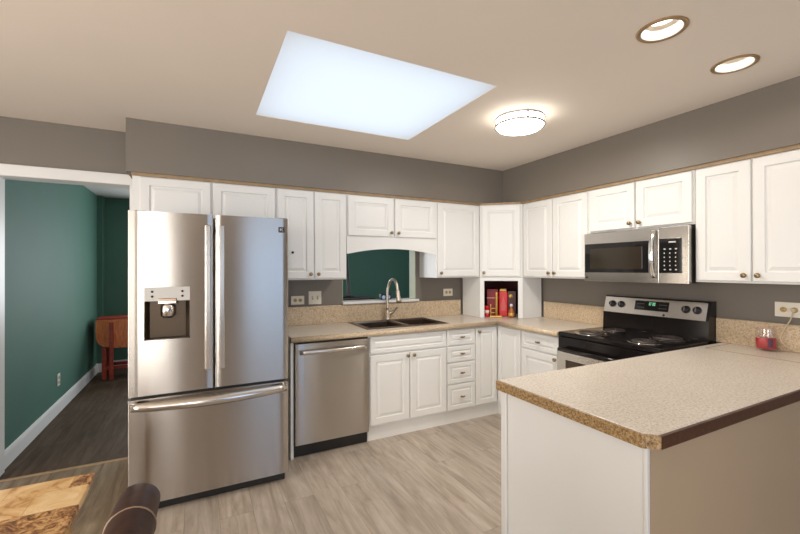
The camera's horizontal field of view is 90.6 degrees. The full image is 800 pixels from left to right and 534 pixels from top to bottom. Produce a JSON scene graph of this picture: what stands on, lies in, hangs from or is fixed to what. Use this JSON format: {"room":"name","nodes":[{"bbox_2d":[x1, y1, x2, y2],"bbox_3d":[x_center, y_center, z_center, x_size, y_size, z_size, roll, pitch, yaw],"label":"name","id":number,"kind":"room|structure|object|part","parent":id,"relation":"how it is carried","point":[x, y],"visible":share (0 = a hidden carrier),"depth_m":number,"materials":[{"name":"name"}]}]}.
{"room":"kitchen","nodes":[
{"label":"kitchen","id":0,"kind":"room"},
{"bbox_2d":[5,179,96,448],"bbox_3d":[-3.540,0.226,4.075,0.120,2.440,3.040,0,0,-27],"label":"wall","id":1,"kind":"structure","parent":0,"point":[51,228],"depth_m":3.59,"materials":[{"name":"green paint"}]},
{"bbox_2d":[5,363,101,468],"bbox_3d":[-3.485,1.385,4.185,0.076,0.122,3.165,0,0,-27],"label":"baseboard","id":2,"kind":"structure","parent":1,"relation":"attached to","point":[33,431],"depth_m":3.57,"materials":[{"name":"white paint"}]},
{"bbox_2d":[57,373,59,385],"bbox_3d":[-3.397,1.121,3.942,0.009,0.118,0.075,0,0,-27],"label":"wall outlet","id":3,"kind":"object","parent":1,"relation":"attached to","point":[58,375],"visible":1,"depth_m":3.93,"materials":[{"name":"beige plastic"}]},
{"bbox_2d":[0,116,462,313],"bbox_3d":[-1.650,0.210,3.266,6.630,2.458,0.120,0,0,-27],"label":"wall","id":4,"kind":"structure","parent":0,"point":[25,142],"depth_m":2.88,"materials":[{"name":"beige paint"}]},
{"bbox_2d":[0,163,131,475],"bbox_3d":[-2.662,0.372,2.746,1.379,2.135,0.165,0,0,-27],"label":"trim","id":5,"kind":"structure","parent":4,"relation":"attached to","point":[7,171],"depth_m":2.76,"materials":[{"name":"white paint"}]},
{"bbox_2d":[132,175,275,217],"bbox_3d":[-1.492,-0.408,3.088,0.960,0.452,0.342,0,0,-27],"label":"upper cabinet","id":6,"kind":"object","parent":4,"relation":"attached to","point":[154,194],"visible":0.56,"depth_m":2.92,"materials":[{"name":"white paint"}]},
{"bbox_3d":[-1.607,-0.410,2.847,0.443,0.432,0.018,0,0,-27],"label":"door","id":7,"kind":"part","parent":6,"relation":"part of","materials":[{"name":"white paint"}]},
{"bbox_3d":[-1.197,-0.410,3.057,0.448,0.432,0.018,0,0,-27],"label":"door","id":8,"kind":"part","parent":6,"relation":"part of","materials":[{"name":"white paint"}]},
{"bbox_2d":[291,296,303,304],"bbox_3d":[-0.921,0.300,3.564,0.118,0.078,0.010,0,0,-27],"label":"wall outlet","id":9,"kind":"object","parent":4,"relation":"attached to","point":[295,300],"visible":1,"depth_m":3.56,"materials":[{"name":"beige plastic"}]},
{"bbox_2d":[276,188,345,279],"bbox_3d":[-0.792,-0.263,3.428,0.593,0.742,0.372,0,0,-27],"label":"upper cabinet","id":10,"kind":"object","parent":4,"relation":"attached to","point":[316,220],"visible":0.94,"depth_m":3.30,"materials":[{"name":"white paint"}]},
{"bbox_3d":[-0.851,-0.266,3.232,0.291,0.722,0.018,0,0,-27],"label":"door","id":11,"kind":"part","parent":10,"relation":"part of","materials":[{"name":"white paint"}]},
{"bbox_3d":[-0.591,-0.266,3.365,0.276,0.722,0.018,0,0,-27],"label":"door","id":12,"kind":"part","parent":10,"relation":"part of","materials":[{"name":"white paint"}]},
{"bbox_2d":[309,291,320,304],"bbox_3d":[-0.778,0.282,3.632,0.118,0.120,0.018,0,0,-27],"label":"light switch","id":13,"kind":"object","parent":4,"relation":"attached to","point":[314,296],"visible":1,"depth_m":3.63,"materials":[{"name":"beige plastic"}]},
{"bbox_2d":[288,299,460,325],"bbox_3d":[-0.212,0.441,3.918,1.965,0.166,0.023,0,0,-27],"label":"backsplash","id":14,"kind":"structure","parent":4,"relation":"attached to","point":[307,315],"depth_m":3.85,"materials":[{"name":"laminate"}]},
{"bbox_2d":[342,250,415,301],"bbox_3d":[-0.220,0.054,3.998,0.800,0.552,0.122,0,0,-27],"label":"trim","id":15,"kind":"structure","parent":4,"relation":"attached to","point":[412,254],"depth_m":4.17,"materials":[{"name":"white wood"}]},
{"bbox_2d":[342,298,418,304],"bbox_3d":[-0.207,0.343,3.985,0.826,0.025,0.180,0,0,-27],"label":"trim","id":16,"kind":"structure","parent":4,"relation":"attached to","point":[346,302],"depth_m":3.90,"materials":[{"name":"white paint"}]},
{"bbox_2d":[379,293,391,299],"bbox_3d":[-0.146,0.299,4.030,0.120,0.060,0.066,0,0,-27],"label":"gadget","id":17,"kind":"object","parent":16,"relation":"on","point":[382,296],"visible":0.88,"depth_m":4.00,"materials":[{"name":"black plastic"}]},
{"bbox_2d":[346,194,436,254],"bbox_3d":[-0.121,-0.374,3.771,0.914,0.520,0.372,0,0,-27],"label":"upper cabinet","id":18,"kind":"object","parent":4,"relation":"attached to","point":[372,223],"visible":0.97,"depth_m":3.60,"materials":[{"name":"white paint"}]},
{"bbox_3d":[-0.257,-0.451,3.537,0.438,0.352,0.018,0,0,-27],"label":"door","id":19,"kind":"part","parent":18,"relation":"part of","materials":[{"name":"white paint"}]},
{"bbox_3d":[0.149,-0.451,3.744,0.442,0.352,0.018,0,0,-27],"label":"door","id":20,"kind":"part","parent":18,"relation":"part of","materials":[{"name":"white paint"}]},
{"bbox_2d":[443,289,452,295],"bbox_3d":[0.522,0.275,4.301,0.118,0.078,0.010,0,0,-27],"label":"wall outlet","id":21,"kind":"object","parent":4,"relation":"attached to","point":[446,292],"visible":1,"depth_m":4.30,"materials":[{"name":"beige plastic"}]},
{"bbox_2d":[419,202,478,277],"bbox_3d":[0.521,-0.264,4.098,0.525,0.742,0.372,0,0,-27],"label":"upper cabinet","id":22,"kind":"object","parent":4,"relation":"attached to","point":[457,225],"visible":0.94,"depth_m":3.96,"materials":[{"name":"white paint"}]},
{"bbox_3d":[0.589,-0.266,3.967,0.500,0.722,0.018,0,0,-27],"label":"door","id":23,"kind":"part","parent":22,"relation":"part of","materials":[{"name":"white paint"}]},
{"bbox_2d":[479,204,523,276],"bbox_3d":[1.082,-0.265,4.256,0.618,0.742,0.600,0,0,-27],"label":"upper cabinet","id":24,"kind":"object","parent":4,"relation":"attached to","point":[500,226],"visible":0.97,"depth_m":4.03,"materials":[{"name":"white paint"}]},
{"bbox_2d":[0,368,500,533],"bbox_3d":[-0.299,1.462,1.929,7.820,0.060,10.320,0,0,-27],"label":"floor","id":25,"kind":"structure","parent":0,"point":[443,479],"depth_m":2.64,"materials":[{"name":"beige wood"}]},
{"bbox_2d":[0,473,94,533],"bbox_3d":[-1.370,1.049,0.320,1.550,0.760,1.400,0,0,-27],"label":"dining table","id":26,"kind":"object","parent":25,"relation":"on","point":[49,507],"visible":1,"depth_m":1.11,"materials":[{"name":"brown wood"}]},
{"bbox_2d":[0,457,127,481],"bbox_3d":[-2.373,1.436,2.817,0.757,0.006,0.030,0,0,-27],"label":"trim","id":27,"kind":"structure","parent":25,"relation":"on","point":[118,459],"depth_m":2.80,"materials":[{"name":"beige wood"}]},
{"bbox_2d":[95,315,127,379],"bbox_3d":[-3.549,1.055,5.370,0.880,0.790,0.410,0,0,-27],"label":"table","id":28,"kind":"object","parent":25,"relation":"on","point":[111,332],"visible":0.46,"depth_m":5.10,"materials":[{"name":"red wood"}]},
{"bbox_3d":[-3.821,1.068,5.112,0.044,0.764,0.044,0,0,-27],"label":"leg","id":29,"kind":"part","parent":28,"relation":"part of","materials":[{"name":"red wood"}]},
{"bbox_3d":[-3.935,1.069,5.335,0.044,0.764,0.044,0,0,-27],"label":"leg","id":30,"kind":"part","parent":28,"relation":"part of","materials":[{"name":"red wood"}]},
{"bbox_3d":[-3.704,1.080,5.081,0.040,0.740,0.038,0,0,-27],"label":"gate leg","id":31,"kind":"part","parent":28,"relation":"part of","materials":[{"name":"red wood"}]},
{"bbox_2d":[102,483,160,533],"bbox_3d":[-0.616,0.928,0.551,0.463,1.000,0.470,0,0,-27],"label":"dining chair","id":32,"kind":"object","parent":25,"relation":"on","point":[135,511],"visible":1,"depth_m":0.71,"materials":[{"name":"brown leather"}]},
{"bbox_2d":[128,210,287,507],"bbox_3d":[-1.324,0.554,2.798,0.894,1.758,0.928,0,0,-27],"label":"refrigerator","id":33,"kind":"object","parent":25,"relation":"on","point":[208,295],"visible":0.99,"depth_m":2.41,"materials":[{"name":"grey metal"}]},
{"bbox_3d":[-1.366,0.207,2.325,0.092,0.012,0.006,0,0,-27],"label":"dispenser spout trim","id":34,"kind":"part","parent":33,"relation":"part of","materials":[{"name":"silver metal"}]},
{"bbox_3d":[-1.383,0.159,2.357,0.234,0.082,0.063,0,0,-27],"label":"dispenser panel","id":35,"kind":"part","parent":33,"relation":"part of","materials":[{"name":"silver metal"}]},
{"bbox_3d":[-1.380,0.202,2.351,0.096,0.036,0.056,0,0,-27],"label":"dispenser spout","id":36,"kind":"part","parent":33,"relation":"part of","materials":[{"name":"silver metal"}]},
{"bbox_3d":[-1.364,0.211,2.374,0.439,1.066,0.070,0,0,-27],"label":"door","id":37,"kind":"part","parent":33,"relation":"part of","materials":[{"name":"metal"}]},
{"bbox_3d":[-1.159,1.065,2.474,0.894,0.608,0.070,0,0,-27],"label":"freezer drawer","id":38,"kind":"part","parent":33,"relation":"part of","materials":[{"name":"metal"}]},
{"bbox_3d":[-1.166,0.183,2.406,0.034,0.875,0.057,0,0,-27],"label":"handle","id":39,"kind":"part","parent":33,"relation":"part of","materials":[{"name":"silver metal"}]},
{"bbox_3d":[-1.098,0.183,2.440,0.034,0.875,0.057,0,0,-27],"label":"handle","id":40,"kind":"part","parent":33,"relation":"part of","materials":[{"name":"silver metal"}]},
{"bbox_3d":[-0.961,0.210,2.579,0.445,1.066,0.070,0,0,-27],"label":"door","id":41,"kind":"part","parent":33,"relation":"part of","materials":[{"name":"metal"}]},
{"bbox_2d":[287,342,293,459],"bbox_3d":[-0.940,1.002,3.214,0.022,0.869,0.608,0,0,-27],"label":"end panel","id":42,"kind":"object","parent":25,"relation":"on","point":[290,378],"visible":0.44,"depth_m":2.95,"materials":[{"name":"white paint"}]},
{"bbox_2d":[293,337,368,456],"bbox_3d":[-0.640,1.004,3.319,0.594,0.858,0.642,0,0,-27],"label":"dishwasher","id":43,"kind":"object","parent":25,"relation":"on","point":[331,377],"visible":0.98,"depth_m":3.06,"materials":[{"name":"silver metal"}]},
{"bbox_3d":[-0.503,0.640,3.055,0.535,0.033,0.045,0,0,-27],"label":"handle","id":44,"kind":"part","parent":43,"relation":"part of","materials":[{"name":"silver metal"}]},
{"bbox_2d":[343,295,375,300],"bbox_3d":[-0.549,0.878,4.134,0.500,1.124,0.340,0,0,-27],"label":"console","id":45,"kind":"object","parent":25,"relation":"on","point":[363,297],"visible":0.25,"depth_m":4.05,"materials":[{"name":"black plastic"}]},
{"bbox_2d":[343,254,354,297],"bbox_3d":[-0.535,0.035,4.139,0.120,0.560,0.300,0,0,-7],"label":"monitor","id":46,"kind":"object","parent":45,"relation":"on","point":[348,291],"visible":0.78,"depth_m":3.99,"materials":[{"name":"black plastic"}]},
{"bbox_2d":[367,330,445,440],"bbox_3d":[-0.044,1.002,3.655,0.757,0.870,0.637,0,0,-27],"label":"base cabinet","id":47,"kind":"object","parent":25,"relation":"on","point":[407,371],"visible":0.82,"depth_m":3.39,"materials":[{"name":"white paint"}]},
{"bbox_3d":[-0.084,1.014,3.321,0.366,0.573,0.018,0,0,-27],"label":"door","id":48,"kind":"part","parent":47,"relation":"part of","materials":[{"name":"white paint"}]},
{"bbox_3d":[0.083,0.644,3.408,0.744,0.140,0.018,0,0,-27],"label":"false drawer","id":49,"kind":"part","parent":47,"relation":"part of","materials":[{"name":"white paint"}]},
{"bbox_3d":[0.251,1.014,3.492,0.368,0.573,0.018,0,0,-27],"label":"door","id":50,"kind":"part","parent":47,"relation":"part of","materials":[{"name":"white paint"}]},
{"bbox_2d":[445,327,474,423],"bbox_3d":[0.436,1.002,3.902,0.321,0.870,0.634,0,0,-27],"label":"base cabinet","id":51,"kind":"object","parent":25,"relation":"on","point":[460,346],"visible":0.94,"depth_m":3.64,"materials":[{"name":"white paint"}]},
{"bbox_3d":[0.564,1.188,3.651,0.305,0.225,0.018,0,0,-27],"label":"drawer","id":52,"kind":"part","parent":51,"relation":"part of","materials":[{"name":"white paint"}]},
{"bbox_3d":[0.564,0.971,3.651,0.305,0.186,0.018,0,0,-27],"label":"drawer","id":53,"kind":"part","parent":51,"relation":"part of","materials":[{"name":"white paint"}]},
{"bbox_3d":[0.563,0.796,3.652,0.305,0.140,0.018,0,0,-27],"label":"drawer","id":54,"kind":"part","parent":51,"relation":"part of","materials":[{"name":"white paint"}]},
{"bbox_3d":[0.563,0.644,3.653,0.305,0.140,0.018,0,0,-27],"label":"drawer","id":55,"kind":"part","parent":51,"relation":"part of","materials":[{"name":"white paint"}]},
{"bbox_2d":[473,325,521,417],"bbox_3d":[1.037,1.001,4.044,0.877,0.870,0.910,0,0,-27],"label":"base cabinet","id":56,"kind":"object","parent":25,"relation":"on","point":[498,349],"visible":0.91,"depth_m":3.76,"materials":[{"name":"white paint"}]},
{"bbox_3d":[0.825,0.937,3.785,0.249,0.727,0.018,0,0,-27],"label":"door","id":57,"kind":"part","parent":56,"relation":"part of","materials":[{"name":"white paint"}]},
{"bbox_3d":[1.021,0.936,3.701,0.018,0.727,0.296,0,0,-27],"label":"door","id":58,"kind":"part","parent":56,"relation":"part of","materials":[{"name":"white paint"}]},
{"bbox_2d":[522,330,558,375],"bbox_3d":[1.447,0.998,3.502,0.655,0.870,0.427,0,0,-27],"label":"base cabinet","id":59,"kind":"object","parent":25,"relation":"on","point":[539,351],"visible":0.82,"depth_m":3.37,"materials":[{"name":"white paint"}]},
{"bbox_2d":[288,299,603,342],"bbox_3d":[0.375,0.459,3.465,2.599,0.208,1.363,0,0,-27],"label":"countertop","id":60,"kind":"structure","parent":59,"relation":"on","point":[328,322],"depth_m":3.67,"materials":[{"name":"laminate"}]},
{"bbox_2d":[385,278,401,319],"bbox_3d":[-0.052,0.310,3.819,0.130,0.407,0.238,0,0,-27],"label":"faucet","id":61,"kind":"object","parent":60,"relation":"on","point":[398,298],"visible":1,"depth_m":3.86,"materials":[{"name":"silver metal"}]},
{"bbox_3d":[-0.069,0.265,3.814,0.037,0.317,0.200,0,0,-35],"label":"spout","id":62,"kind":"part","parent":61,"relation":"part of","materials":[{"name":"silver metal"}]},
{"bbox_2d":[347,317,446,329],"bbox_3d":[-0.019,0.613,3.698,0.828,0.200,0.510,0,0,-27],"label":"sink","id":63,"kind":"object","parent":60,"relation":"in","point":[406,322],"visible":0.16,"depth_m":3.77,"materials":[{"name":"brown"}]},
{"bbox_3d":[-0.189,0.613,3.583,0.350,0.200,0.390,0,0,-27],"label":"bowl","id":64,"kind":"part","parent":63,"relation":"part of","materials":[{"name":"brown"}]},
{"bbox_3d":[0.166,0.613,3.765,0.368,0.200,0.390,0,0,-27],"label":"bowl","id":65,"kind":"part","parent":63,"relation":"part of","materials":[{"name":"brown"}]},
{"bbox_2d":[484,306,488,316],"bbox_3d":[0.906,0.462,4.128,0.050,0.116,0.050,0,0,13],"label":"jar","id":66,"kind":"object","parent":60,"relation":"on","point":[486,310],"visible":1,"depth_m":4.11,"materials":[{"name":"red metal"}]},
{"bbox_2d":[487,289,497,315],"bbox_3d":[0.990,0.378,4.239,0.116,0.285,0.076,0,0,13],"label":"book","id":67,"kind":"object","parent":60,"relation":"on","point":[490,292],"visible":0.62,"depth_m":4.21,"materials":[{"name":"red paper"}]},
{"bbox_3d":[0.990,0.266,4.241,0.114,0.060,0.074,0,0,13],"label":"box lid","id":68,"kind":"part","parent":67,"relation":"part of","materials":[{"name":"red"}]},
{"bbox_2d":[490,292,501,316],"bbox_3d":[1.000,0.390,4.121,0.125,0.260,0.070,0,0,13],"label":"stand","id":69,"kind":"object","parent":60,"relation":"on","point":[496,293],"visible":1,"depth_m":4.11,"materials":[{"name":"brown paint"}]},
{"bbox_3d":[1.005,0.383,4.120,0.028,0.246,0.027,0,0,13],"label":"post","id":70,"kind":"part","parent":69,"relation":"part of","materials":[{"name":"gold metal"}]},
{"bbox_2d":[463,277,540,318],"bbox_3d":[1.083,0.315,4.231,0.596,0.412,0.574,0,0,-26],"label":"cubby","id":71,"kind":"object","parent":60,"relation":"on","point":[528,290],"visible":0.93,"depth_m":4.10,"materials":[{"name":"white paint"}]},
{"bbox_3d":[0.766,0.315,4.231,0.018,0.412,0.298,0,0,-27],"label":"panel","id":72,"kind":"part","parent":71,"relation":"part of","materials":[{"name":"white paint"}]},
{"bbox_3d":[1.032,0.314,4.044,0.424,0.412,0.020,0,0,13],"label":"frame","id":73,"kind":"part","parent":71,"relation":"part of","materials":[{"name":"white paint"}]},
{"bbox_3d":[1.351,0.314,4.064,0.259,0.412,0.018,0,0,-27],"label":"panel","id":74,"kind":"part","parent":71,"relation":"part of","materials":[{"name":"white paint"}]},
{"bbox_2d":[499,288,507,315],"bbox_3d":[1.093,0.374,4.195,0.092,0.292,0.074,0,0,13],"label":"book","id":75,"kind":"object","parent":60,"relation":"on","point":[503,294],"visible":0.91,"depth_m":4.16,"materials":[{"name":"red paper"}]},
{"bbox_2d":[501,297,505,310],"bbox_3d":[1.084,0.380,4.160,0.056,0.160,0.002,0,0,13],"label":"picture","id":76,"kind":"object","parent":75,"relation":"attached to","point":[503,306],"depth_m":4.16},
{"bbox_2d":[508,304,513,317],"bbox_3d":[1.145,0.450,4.072,0.062,0.140,0.062,0,0,13],"label":"bottle","id":77,"kind":"object","parent":60,"relation":"on","point":[511,311],"visible":1,"depth_m":4.05,"materials":[{"name":"brown glass"}]},
{"bbox_2d":[508,291,515,316],"bbox_3d":[1.178,0.387,4.168,0.080,0.265,0.064,0,0,13],"label":"book","id":78,"kind":"object","parent":60,"relation":"on","point":[511,294],"visible":0.84,"depth_m":4.14,"materials":[{"name":"red"}]},
{"bbox_3d":[1.191,1.012,3.370,0.018,0.573,0.410,0,0,-27],"label":"door","id":79,"kind":"part","parent":59,"relation":"part of","materials":[{"name":"white paint"}]},
{"bbox_3d":[1.190,0.641,3.371,0.018,0.140,0.410,0,0,-27],"label":"drawer","id":80,"kind":"part","parent":59,"relation":"part of","materials":[{"name":"white paint"}]},
{"bbox_2d":[557,295,715,369],"bbox_3d":[1.697,0.826,2.930,0.714,1.170,0.788,0,0,-27],"label":"stove","id":81,"kind":"object","parent":25,"relation":"on","point":[633,326],"visible":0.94,"depth_m":2.91,"materials":[{"name":"black metal"}]},
{"bbox_3d":[1.451,0.948,2.804,0.074,0.586,0.780,0,0,-27],"label":"oven door","id":82,"kind":"part","parent":81,"relation":"part of","materials":[{"name":"silver metal"}]},
{"bbox_3d":[1.409,0.636,2.784,0.069,0.032,0.688,0,0,-27],"label":"door handle","id":83,"kind":"part","parent":81,"relation":"part of","materials":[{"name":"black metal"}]},
{"bbox_3d":[1.785,0.307,3.333,0.036,0.055,0.056,0,0,-27],"label":"knob","id":84,"kind":"part","parent":81,"relation":"part of","materials":[{"name":"black plastic"}]},
{"bbox_3d":[1.820,0.307,3.264,0.036,0.055,0.056,0,0,-27],"label":"knob","id":85,"kind":"part","parent":81,"relation":"part of","materials":[{"name":"black plastic"}]},
{"bbox_2d":[558,327,709,353],"bbox_3d":[1.691,0.520,2.929,0.575,0.050,0.788,0,0,-27],"label":"cooktop","id":86,"kind":"object","parent":81,"relation":"in","point":[639,340],"depth_m":2.81,"materials":[{"name":"black"}]},
{"bbox_3d":[1.937,0.313,3.061,0.040,0.125,0.766,0,0,-27],"label":"control panel","id":87,"kind":"part","parent":81,"relation":"part of","materials":[{"name":"silver metal"}]},
{"bbox_3d":[2.041,0.305,2.832,0.036,0.055,0.056,0,0,-27],"label":"knob","id":88,"kind":"part","parent":81,"relation":"part of","materials":[{"name":"black plastic"}]},
{"bbox_3d":[2.073,0.305,2.768,0.036,0.055,0.056,0,0,-27],"label":"knob","id":89,"kind":"part","parent":81,"relation":"part of","materials":[{"name":"black plastic"}]},
{"bbox_2d":[501,392,799,533],"bbox_3d":[1.488,0.992,1.962,1.969,0.868,0.660,0,0,-27],"label":"base cabinet","id":90,"kind":"object","parent":25,"relation":"on","point":[560,474],"visible":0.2,"depth_m":1.48,"materials":[{"name":"white paint"}]},
{"bbox_3d":[0.629,0.993,1.510,0.012,0.866,0.608,0,0,-27],"label":"panel","id":91,"kind":"part","parent":90,"relation":"part of","materials":[{"name":"white paint"}]},
{"bbox_2d":[496,317,799,449],"bbox_3d":[1.479,0.452,1.963,1.999,0.208,0.736,0,0,-27],"label":"countertop","id":92,"kind":"structure","parent":90,"relation":"on","point":[659,401],"depth_m":1.70,"materials":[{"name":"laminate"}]},
{"bbox_2d":[756,337,776,349],"bbox_3d":[2.257,0.442,2.441,0.104,0.142,0.104,0,0,-27],"label":"candle","id":93,"kind":"object","parent":92,"relation":"on","point":[761,342],"visible":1,"depth_m":2.41,"materials":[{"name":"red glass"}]},
{"bbox_2d":[780,308,799,351],"bbox_3d":[2.374,0.380,2.306,0.050,0.262,0.244,0,0,-17],"label":"power cord","id":94,"kind":"object","parent":92,"relation":"on","point":[793,310],"visible":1,"depth_m":2.38,"materials":[{"name":"beige plastic"}]},
{"bbox_3d":[1.645,0.992,1.678,1.949,0.866,0.011,0,0,-27],"label":"panel","id":95,"kind":"part","parent":90,"relation":"part of","materials":[{"name":"beige paint"}]},
{"bbox_2d":[97,195,408,363],"bbox_3d":[-1.725,0.231,6.854,5.880,2.440,0.260,0,0,-27],"label":"wall","id":96,"kind":"structure","parent":0,"point":[370,271],"depth_m":5.71,"materials":[{"name":"green paint"}]},
{"bbox_2d":[114,359,127,365],"bbox_3d":[-1.689,1.391,6.870,5.564,0.120,0.016,0,0,-27],"label":"baseboard","id":97,"kind":"structure","parent":96,"relation":"attached to","point":[123,359],"depth_m":5.68,"materials":[{"name":"white paint"}]},
{"bbox_2d":[0,0,799,198],"bbox_3d":[-0.305,-1.077,1.938,7.820,0.138,10.320,0,0,-27],"label":"ceiling","id":98,"kind":"structure","parent":0,"point":[207,64],"depth_m":1.96,"materials":[{"name":"paint"}]},
{"bbox_2d":[256,30,494,139],"bbox_3d":[-0.210,-1.027,2.454,1.164,0.002,1.056,0,0,-27],"label":"window","id":99,"kind":"structure","parent":98,"relation":"attached to","point":[312,80],"depth_m":2.30,"materials":[{"name":"white glass"}]},
{"bbox_2d":[495,108,545,135],"bbox_3d":[0.817,-0.973,2.700,0.335,0.104,0.334,0,0,-27],"label":"flush ceiling light","id":100,"kind":"object","parent":98,"relation":"attached to","point":[519,121],"visible":1,"depth_m":2.60,"materials":[{"name":"white glass"}]},
{"bbox_3d":[0.816,-1.020,2.700,0.300,0.012,0.300,0,0,-27],"label":"plate","id":101,"kind":"part","parent":100,"relation":"part of","materials":[{"name":"white plastic"}]},
{"bbox_2d":[636,16,689,42],"bbox_3d":[1.137,-1.070,1.719,0.196,0.091,0.196,0,0,-27],"label":"recessed light","id":102,"kind":"object","parent":98,"relation":"in","point":[662,29],"visible":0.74,"depth_m":1.75,"materials":[{"name":"gold metal"}]},
{"bbox_2d":[710,54,760,73],"bbox_3d":[1.701,-1.070,2.012,0.196,0.091,0.196,0,0,-27],"label":"recessed light","id":103,"kind":"object","parent":98,"relation":"in","point":[741,62],"visible":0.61,"depth_m":2.05,"materials":[{"name":"gold metal"}]},
{"bbox_2d":[126,76,799,202],"bbox_3d":[0.460,-0.845,2.147,3.648,0.364,3.800,0,0,-27],"label":"soffit","id":104,"kind":"structure","parent":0,"point":[766,118],"depth_m":3.01,"materials":[{"name":"beige paint"}]},
{"bbox_2d":[131,144,799,205],"bbox_3d":[0.673,-0.650,3.024,5.055,0.022,2.231,0,0,19],"label":"trim","id":105,"kind":"structure","parent":104,"relation":"attached to","point":[793,147],"depth_m":3.03,"materials":[{"name":"beige wood"}]},
{"bbox_2d":[541,278,799,343],"bbox_3d":[2.845,0.195,1.620,0.120,2.458,6.900,0,0,-27],"label":"wall","id":106,"kind":"structure","parent":0,"point":[742,301],"depth_m":2.84,"materials":[{"name":"grey paint"}]},
{"bbox_2d":[523,191,589,278],"bbox_3d":[1.522,-0.267,3.704,0.336,0.742,0.758,0,0,-27],"label":"upper cabinet","id":107,"kind":"object","parent":106,"relation":"attached to","point":[554,229],"visible":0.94,"depth_m":3.61,"materials":[{"name":"white paint"}]},
{"bbox_3d":[1.323,-0.269,3.811,0.018,0.722,0.360,0,0,-27],"label":"door","id":108,"kind":"part","parent":107,"relation":"part of","materials":[{"name":"white paint"}]},
{"bbox_3d":[1.492,-0.270,3.480,0.018,0.722,0.364,0,0,-27],"label":"door","id":109,"kind":"part","parent":107,"relation":"part of","materials":[{"name":"white paint"}]},
{"bbox_2d":[544,301,603,325],"bbox_3d":[1.664,0.437,3.773,0.023,0.166,0.739,0,0,-27],"label":"backsplash","id":110,"kind":"structure","parent":106,"relation":"attached to","point":[589,314],"depth_m":3.76,"materials":[{"name":"laminate"}]},
{"bbox_2d":[590,170,695,233],"bbox_3d":[1.874,-0.461,3.016,0.336,0.360,0.787,0,0,-27],"label":"upper cabinet","id":111,"kind":"object","parent":106,"relation":"attached to","point":[668,200],"visible":0.91,"depth_m":2.89,"materials":[{"name":"white paint"}]},
{"bbox_3d":[1.671,-0.463,3.130,0.018,0.340,0.376,0,0,-27],"label":"door","id":112,"kind":"part","parent":111,"relation":"part of","materials":[{"name":"white paint"}]},
{"bbox_2d":[584,225,713,283],"bbox_3d":[1.840,-0.080,2.998,0.407,0.385,0.782,0,0,-27],"label":"microwave","id":113,"kind":"object","parent":111,"relation":"attached to","point":[663,254],"visible":0.96,"depth_m":2.84,"materials":[{"name":"silver metal"}]},
{"bbox_3d":[1.677,-0.080,3.021,0.034,0.385,0.592,0,0,-27],"label":"door","id":114,"kind":"part","parent":113,"relation":"part of","materials":[{"name":"silver metal"}]},
{"bbox_3d":[1.762,-0.090,2.763,0.055,0.335,0.033,0,0,-27],"label":"handle","id":115,"kind":"part","parent":113,"relation":"part of","materials":[{"name":"silver metal"}]},
{"bbox_3d":[1.855,-0.081,2.672,0.034,0.385,0.188,0,0,-27],"label":"control panel","id":116,"kind":"part","parent":113,"relation":"part of","materials":[{"name":"silver metal"}]},
{"bbox_3d":[1.848,-0.464,2.782,0.018,0.340,0.372,0,0,-27],"label":"door","id":117,"kind":"part","parent":111,"relation":"part of","materials":[{"name":"white paint"}]},
{"bbox_2d":[695,149,799,284],"bbox_3d":[2.194,-0.273,2.389,0.336,0.742,0.615,0,0,-27],"label":"upper cabinet","id":118,"kind":"object","parent":106,"relation":"attached to","point":[748,210],"visible":1,"depth_m":2.34,"materials":[{"name":"white paint"}]},
{"bbox_3d":[2.009,-0.275,2.467,0.018,0.722,0.289,0,0,-27],"label":"door","id":119,"kind":"part","parent":118,"relation":"part of","materials":[{"name":"white paint"}]},
{"bbox_3d":[2.147,-0.276,2.197,0.018,0.722,0.296,0,0,-27],"label":"door","id":120,"kind":"part","parent":118,"relation":"part of","materials":[{"name":"white paint"}]},
{"bbox_2d":[716,317,799,352],"bbox_3d":[2.359,0.430,2.412,0.023,0.166,0.736,0,0,-27],"label":"backsplash","id":121,"kind":"structure","parent":106,"relation":"attached to","point":[733,331],"depth_m":2.54,"materials":[{"name":"laminate"}]},
{"bbox_2d":[775,302,799,317],"bbox_3d":[2.368,0.261,2.409,0.010,0.090,0.135,0,0,-27],"label":"wall outlet","id":122,"kind":"object","parent":106,"relation":"attached to","point":[783,309],"visible":1,"depth_m":2.42,"materials":[{"name":"beige plastic"}]},
{"bbox_2d":[780,307,786,311],"bbox_3d":[2.354,0.261,2.430,0.003,0.033,0.033,0,0,-27],"label":"socket","id":123,"kind":"object","parent":122,"relation":"attached to","point":[782,309],"depth_m":2.43,"materials":[{"name":"brown plastic"}]}
]}

